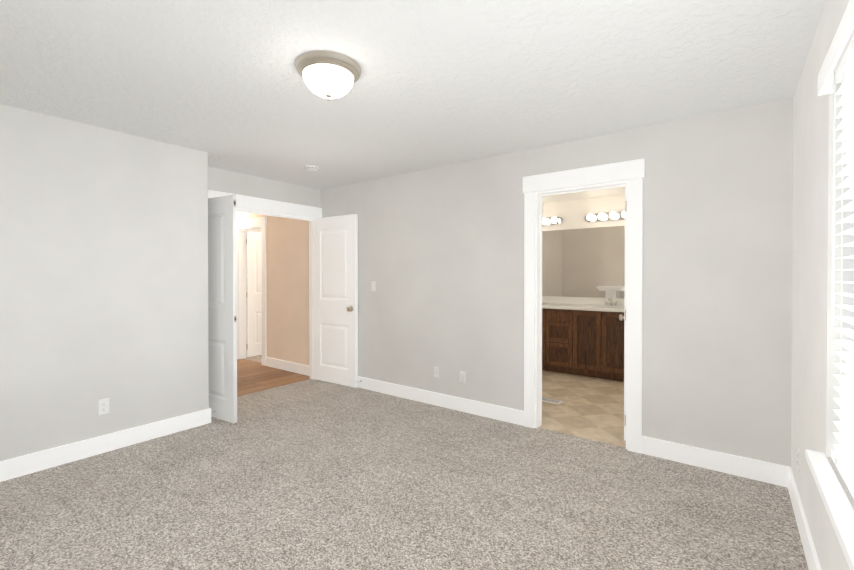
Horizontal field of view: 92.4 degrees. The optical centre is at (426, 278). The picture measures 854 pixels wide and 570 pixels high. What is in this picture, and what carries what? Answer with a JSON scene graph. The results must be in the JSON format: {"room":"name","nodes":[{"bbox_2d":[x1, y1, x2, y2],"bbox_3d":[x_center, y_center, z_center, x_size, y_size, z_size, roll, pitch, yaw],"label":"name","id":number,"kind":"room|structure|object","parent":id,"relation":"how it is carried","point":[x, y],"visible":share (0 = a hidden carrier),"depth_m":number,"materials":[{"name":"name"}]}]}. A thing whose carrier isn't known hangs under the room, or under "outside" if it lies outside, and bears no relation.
{"room":"empty bedroom","nodes":[
{"label":"empty bedroom","id":0,"kind":"room"},
{"bbox_2d":[0,104,208,460],"bbox_3d":[-2.935,0.089,2.913,0.600,2.440,2.404,0,1,37],"label":"wall","id":1,"kind":"structure","parent":0,"point":[103,263],"depth_m":3.04,"materials":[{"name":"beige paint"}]},
{"bbox_2d":[98,398,108,414],"bbox_3d":[-2.433,0.963,3.084,0.007,0.115,0.070,0,1,37],"label":"electrical outlet","id":2,"kind":"object","parent":1,"relation":"attached to","point":[103,406],"visible":1,"depth_m":3.08,"materials":[{"name":"white plastic"}]},
{"bbox_2d":[0,408,210,481],"bbox_3d":[-2.674,1.246,2.756,0.019,0.130,2.390,0,1,37],"label":"baseboard","id":3,"kind":"structure","parent":1,"relation":"attached to","point":[19,466],"depth_m":3.04,"materials":[{"name":"white wood"}]},
{"bbox_2d":[244,350,261,362],"bbox_3d":[-1.960,1.327,7.174,2.670,0.100,2.160,0,1,37],"label":"floor","id":4,"kind":"structure","parent":0,"point":[257,358],"depth_m":6.58,"materials":[{"name":"carpet"}]},
{"bbox_2d":[246,230,260,343],"bbox_3d":[-3.007,0.052,7.892,0.120,2.440,1.950,0,1,37],"label":"wall","id":5,"kind":"structure","parent":0,"point":[246,291],"depth_m":7.42,"materials":[{"name":"beige paint"}]},
{"bbox_2d":[208,167,320,217],"bbox_3d":[-1.914,0.076,4.679,0.120,2.440,1.646,0,1,37],"label":"wall","id":6,"kind":"structure","parent":0,"point":[222,180],"depth_m":4.63,"materials":[{"name":"beige paint"}]},
{"bbox_2d":[208,194,236,422],"bbox_3d":[-2.022,0.264,3.821,0.742,2.036,0.048,0,1,31],"label":"entry door","id":7,"kind":"structure","parent":6,"relation":"in","point":[222,283],"depth_m":3.71,"materials":[{"name":"white wood"}]},
{"bbox_2d":[208,190,321,379],"bbox_3d":[-1.940,0.196,4.646,0.172,2.200,1.771,0,1,37],"label":"door frame","id":8,"kind":"structure","parent":6,"relation":"attached to","point":[257,204],"depth_m":4.96,"materials":[{"name":"white wood"}]},
{"bbox_2d":[313,214,357,387],"bbox_3d":[-1.131,0.259,5.005,0.744,2.030,0.150,0,1,34],"label":"entry door","id":9,"kind":"structure","parent":6,"relation":"in","point":[335,266],"depth_m":4.97,"materials":[{"name":"white wood"}]},
{"bbox_2d":[237,359,309,396],"bbox_3d":[-3.360,1.342,5.168,2.830,0.100,2.730,0,1,37],"label":"floor","id":10,"kind":"structure","parent":0,"point":[253,376],"depth_m":5.35,"materials":[{"name":"brown wood"}]},
{"bbox_2d":[0,379,808,569],"bbox_3d":[-0.768,1.364,2.255,4.810,0.100,4.230,0,1,37],"label":"floor carpet","id":11,"kind":"object","parent":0,"point":[312,474],"visible":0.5,"depth_m":2.41,"materials":[{"name":"grey carpet"}]},
{"bbox_2d":[0,0,825,202],"bbox_3d":[-1.081,-1.190,4.181,7.640,0.100,6.970,0,1,37],"label":"ceiling","id":12,"kind":"structure","parent":0,"point":[437,83],"depth_m":2.22,"materials":[{"name":"white paint"}]},
{"bbox_2d":[305,165,318,170],"bbox_3d":[-1.168,-1.122,4.165,0.144,0.036,0.144,0,1,37],"label":"smoke detector","id":13,"kind":"object","parent":12,"relation":"attached to","point":[311,167],"visible":1,"depth_m":4.12,"materials":[{"name":"white plastic"}]},
{"bbox_2d":[295,50,360,100],"bbox_3d":[-0.525,-1.037,2.186,0.344,0.176,0.344,0,1,37],"label":"flush-mount ceiling light","id":14,"kind":"object","parent":12,"relation":"attached to","point":[328,75],"visible":1,"depth_m":2.09,"materials":[{"name":"white glass"}]},
{"bbox_2d":[237,98,792,466],"bbox_3d":[-0.677,0.075,4.856,7.490,2.440,0.120,0,1,37],"label":"wall","id":15,"kind":"structure","parent":0,"point":[441,256],"depth_m":3.05,"materials":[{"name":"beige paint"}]},
{"bbox_2d":[237,217,266,365],"bbox_3d":[-2.698,0.183,6.353,0.910,2.200,0.146,0,1,37],"label":"door frame","id":16,"kind":"structure","parent":15,"relation":"attached to","point":[242,287],"depth_m":6.51,"materials":[{"name":"white wood"}]},
{"bbox_2d":[246,231,261,356],"bbox_3d":[-2.698,0.244,6.853,0.150,2.030,0.664,0,1,39],"label":"hall door","id":17,"kind":"structure","parent":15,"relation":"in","point":[254,294],"depth_m":6.68,"materials":[{"name":"white wood"}]},
{"bbox_2d":[371,281,375,290],"bbox_3d":[-0.621,0.087,4.732,0.070,0.115,0.010,0,1,37],"label":"light switch","id":18,"kind":"object","parent":15,"relation":"attached to","point":[373,285],"visible":1,"depth_m":4.73,"materials":[{"name":"white plastic"}]},
{"bbox_2d":[434,366,439,377],"bbox_3d":[0.096,0.962,4.200,0.070,0.115,0.014,0,1,37],"label":"outlet","id":19,"kind":"object","parent":15,"relation":"attached to","point":[436,372],"visible":1,"depth_m":4.20,"materials":[{"name":"white plastic"}]},
{"bbox_2d":[358,376,523,425],"bbox_3d":[-0.257,1.233,4.466,2.800,0.130,0.016,0,1,37],"label":"baseboard","id":20,"kind":"structure","parent":15,"relation":"attached to","point":[501,413],"depth_m":4.11,"materials":[{"name":"white wood"}]},
{"bbox_2d":[460,371,465,382],"bbox_3d":[0.348,0.965,4.016,0.070,0.115,0.007,0,1,37],"label":"duplex electrical outlet","id":21,"kind":"object","parent":15,"relation":"attached to","point":[462,376],"visible":1,"depth_m":4.01,"materials":[{"name":"white plastic"}]},
{"bbox_2d":[523,158,644,452],"bbox_3d":[1.277,0.206,3.395,0.960,2.200,0.172,0,1,37],"label":"door frame","id":22,"kind":"structure","parent":15,"relation":"attached to","point":[632,172],"depth_m":3.28,"materials":[{"name":"white wood"}]},
{"bbox_2d":[619,186,626,440],"bbox_3d":[1.740,0.269,3.555,0.150,2.030,0.715,0,0,27],"label":"bathroom door","id":23,"kind":"structure","parent":15,"relation":"in","point":[621,316],"depth_m":3.25,"materials":[{"name":"white wood"}]},
{"bbox_2d":[641,436,783,486],"bbox_3d":[1.928,1.245,2.830,0.800,0.130,0.019,0,1,37],"label":"baseboard","id":24,"kind":"structure","parent":15,"relation":"attached to","point":[740,466],"depth_m":2.79,"materials":[{"name":"white wood"}]},
{"bbox_2d":[538,370,625,447],"bbox_3d":[1.868,1.346,4.636,3.440,0.100,2.740,0,1,37],"label":"floor","id":25,"kind":"structure","parent":0,"point":[591,408],"depth_m":4.13,"materials":[{"name":"tile"}]},
{"bbox_2d":[542,308,545,369],"bbox_3d":[1.632,0.846,6.011,0.429,0.880,0.567,0,1,37],"label":"base cabinet","id":26,"kind":"object","parent":25,"relation":"on","point":[543,309],"depth_m":5.67,"materials":[{"name":"brown wood"}]},
{"bbox_2d":[542,397,562,403],"bbox_3d":[1.284,1.295,4.372,0.300,0.007,0.120,0,1,37],"label":"floor vent","id":27,"kind":"object","parent":25,"relation":"in","point":[551,401],"visible":0.79,"depth_m":4.33,"materials":[{"name":"white plastic"}]},
{"bbox_2d":[546,308,577,374],"bbox_3d":[1.952,0.848,5.772,0.488,0.880,0.567,0,1,37],"label":"base cabinet","id":28,"kind":"object","parent":25,"relation":"on","point":[561,324],"depth_m":5.53,"materials":[{"name":"brown wood"}]},
{"bbox_2d":[542,304,623,311],"bbox_3d":[1.941,0.395,5.761,1.880,0.055,0.592,0,1,37],"label":"countertop","id":29,"kind":"structure","parent":28,"relation":"on","point":[573,307],"depth_m":5.46,"materials":[{"name":"white stone"}]},
{"bbox_2d":[578,312,605,378],"bbox_3d":[2.268,0.850,5.535,0.419,0.880,0.567,0,1,37],"label":"base cabinet","id":30,"kind":"object","parent":25,"relation":"on","point":[582,336],"depth_m":5.30,"materials":[{"name":"brown wood"}]},
{"bbox_2d":[606,312,623,381],"bbox_3d":[2.517,0.851,5.349,0.439,0.880,0.567,0,1,37],"label":"base cabinet","id":31,"kind":"object","parent":25,"relation":"on","point":[614,326],"depth_m":5.13,"materials":[{"name":"brown wood"}]},
{"bbox_2d":[542,194,624,298],"bbox_3d":[2.592,0.068,5.720,3.290,2.440,0.120,0,1,37],"label":"wall","id":32,"kind":"structure","parent":0,"point":[572,214],"depth_m":5.90,"materials":[{"name":"paint"}]},
{"bbox_2d":[542,217,562,225],"bbox_3d":[1.714,-0.866,6.200,0.640,0.110,0.143,0,1,37],"label":"sconce","id":33,"kind":"object","parent":32,"relation":"attached to","point":[553,221],"visible":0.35,"depth_m":6.09,"materials":[{"name":"white glass"}]},
{"bbox_2d":[542,296,623,303],"bbox_3d":[2.112,0.316,5.990,1.880,0.100,0.020,0,1,37],"label":"backsplash","id":34,"kind":"structure","parent":32,"relation":"attached to","point":[545,299],"depth_m":5.92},
{"bbox_2d":[542,226,624,297],"bbox_3d":[2.116,-0.232,5.991,1.870,0.985,0.006,0,1,37],"label":"bathroom mirror","id":35,"kind":"object","parent":32,"relation":"attached to","point":[586,262],"visible":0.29,"depth_m":5.88,"materials":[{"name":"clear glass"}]},
{"bbox_2d":[585,211,624,221],"bbox_3d":[2.483,-0.861,5.625,0.640,0.110,0.143,0,1,37],"label":"sconce","id":36,"kind":"object","parent":32,"relation":"attached to","point":[608,216],"visible":0.81,"depth_m":5.64,"materials":[{"name":"white glass"}]},
{"bbox_2d":[791,0,853,569],"bbox_3d":[1.918,0.097,1.947,0.150,2.440,6.970,0,1,37],"label":"wall","id":37,"kind":"structure","parent":0,"point":[814,379],"depth_m":1.79,"materials":[{"name":"beige paint"}]},
{"bbox_2d":[797,448,799,471],"bbox_3d":[2.039,0.994,2.248,0.007,0.115,0.070,0,1,37],"label":"electrical outlet","id":38,"kind":"object","parent":37,"relation":"attached to","point":[798,461],"visible":1,"depth_m":2.24,"materials":[{"name":"white plastic"}]},
{"bbox_2d":[784,466,821,569],"bbox_3d":[1.075,1.259,0.969,0.019,0.130,4.020,0,1,37],"label":"baseboard","id":39,"kind":"structure","parent":37,"relation":"attached to","point":[811,556],"depth_m":2.05,"materials":[{"name":"white"}]},
{"bbox_2d":[805,450,853,569],"bbox_3d":[1.055,0.722,0.899,0.140,0.035,1.850,0,1,37],"label":"window sill","id":40,"kind":"structure","parent":37,"relation":"attached to","point":[838,506],"depth_m":1.30,"materials":[{"name":"white"}]},
{"bbox_2d":[818,0,853,497],"bbox_3d":[1.059,-0.047,0.890,0.104,1.493,1.738,0,1,37],"label":"window blind","id":41,"kind":"object","parent":37,"relation":"attached to","point":[843,456],"visible":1,"depth_m":1.48,"materials":[{"name":"white plastic"}]},
{"bbox_3d":[-3.390,0.072,5.143,2.800,2.440,2.670,0,1,37],"label":"wall","id":42,"kind":"structure","parent":0,"visible":0},
{"bbox_2d":[266,357,309,375],"bbox_3d":[-1.927,1.223,5.714,1.130,0.130,0.016,0,1,37],"label":"baseboard","id":43,"kind":"structure","parent":42,"relation":"attached to","point":[289,366],"depth_m":5.69,"materials":[{"name":"white wood"}]}
]}

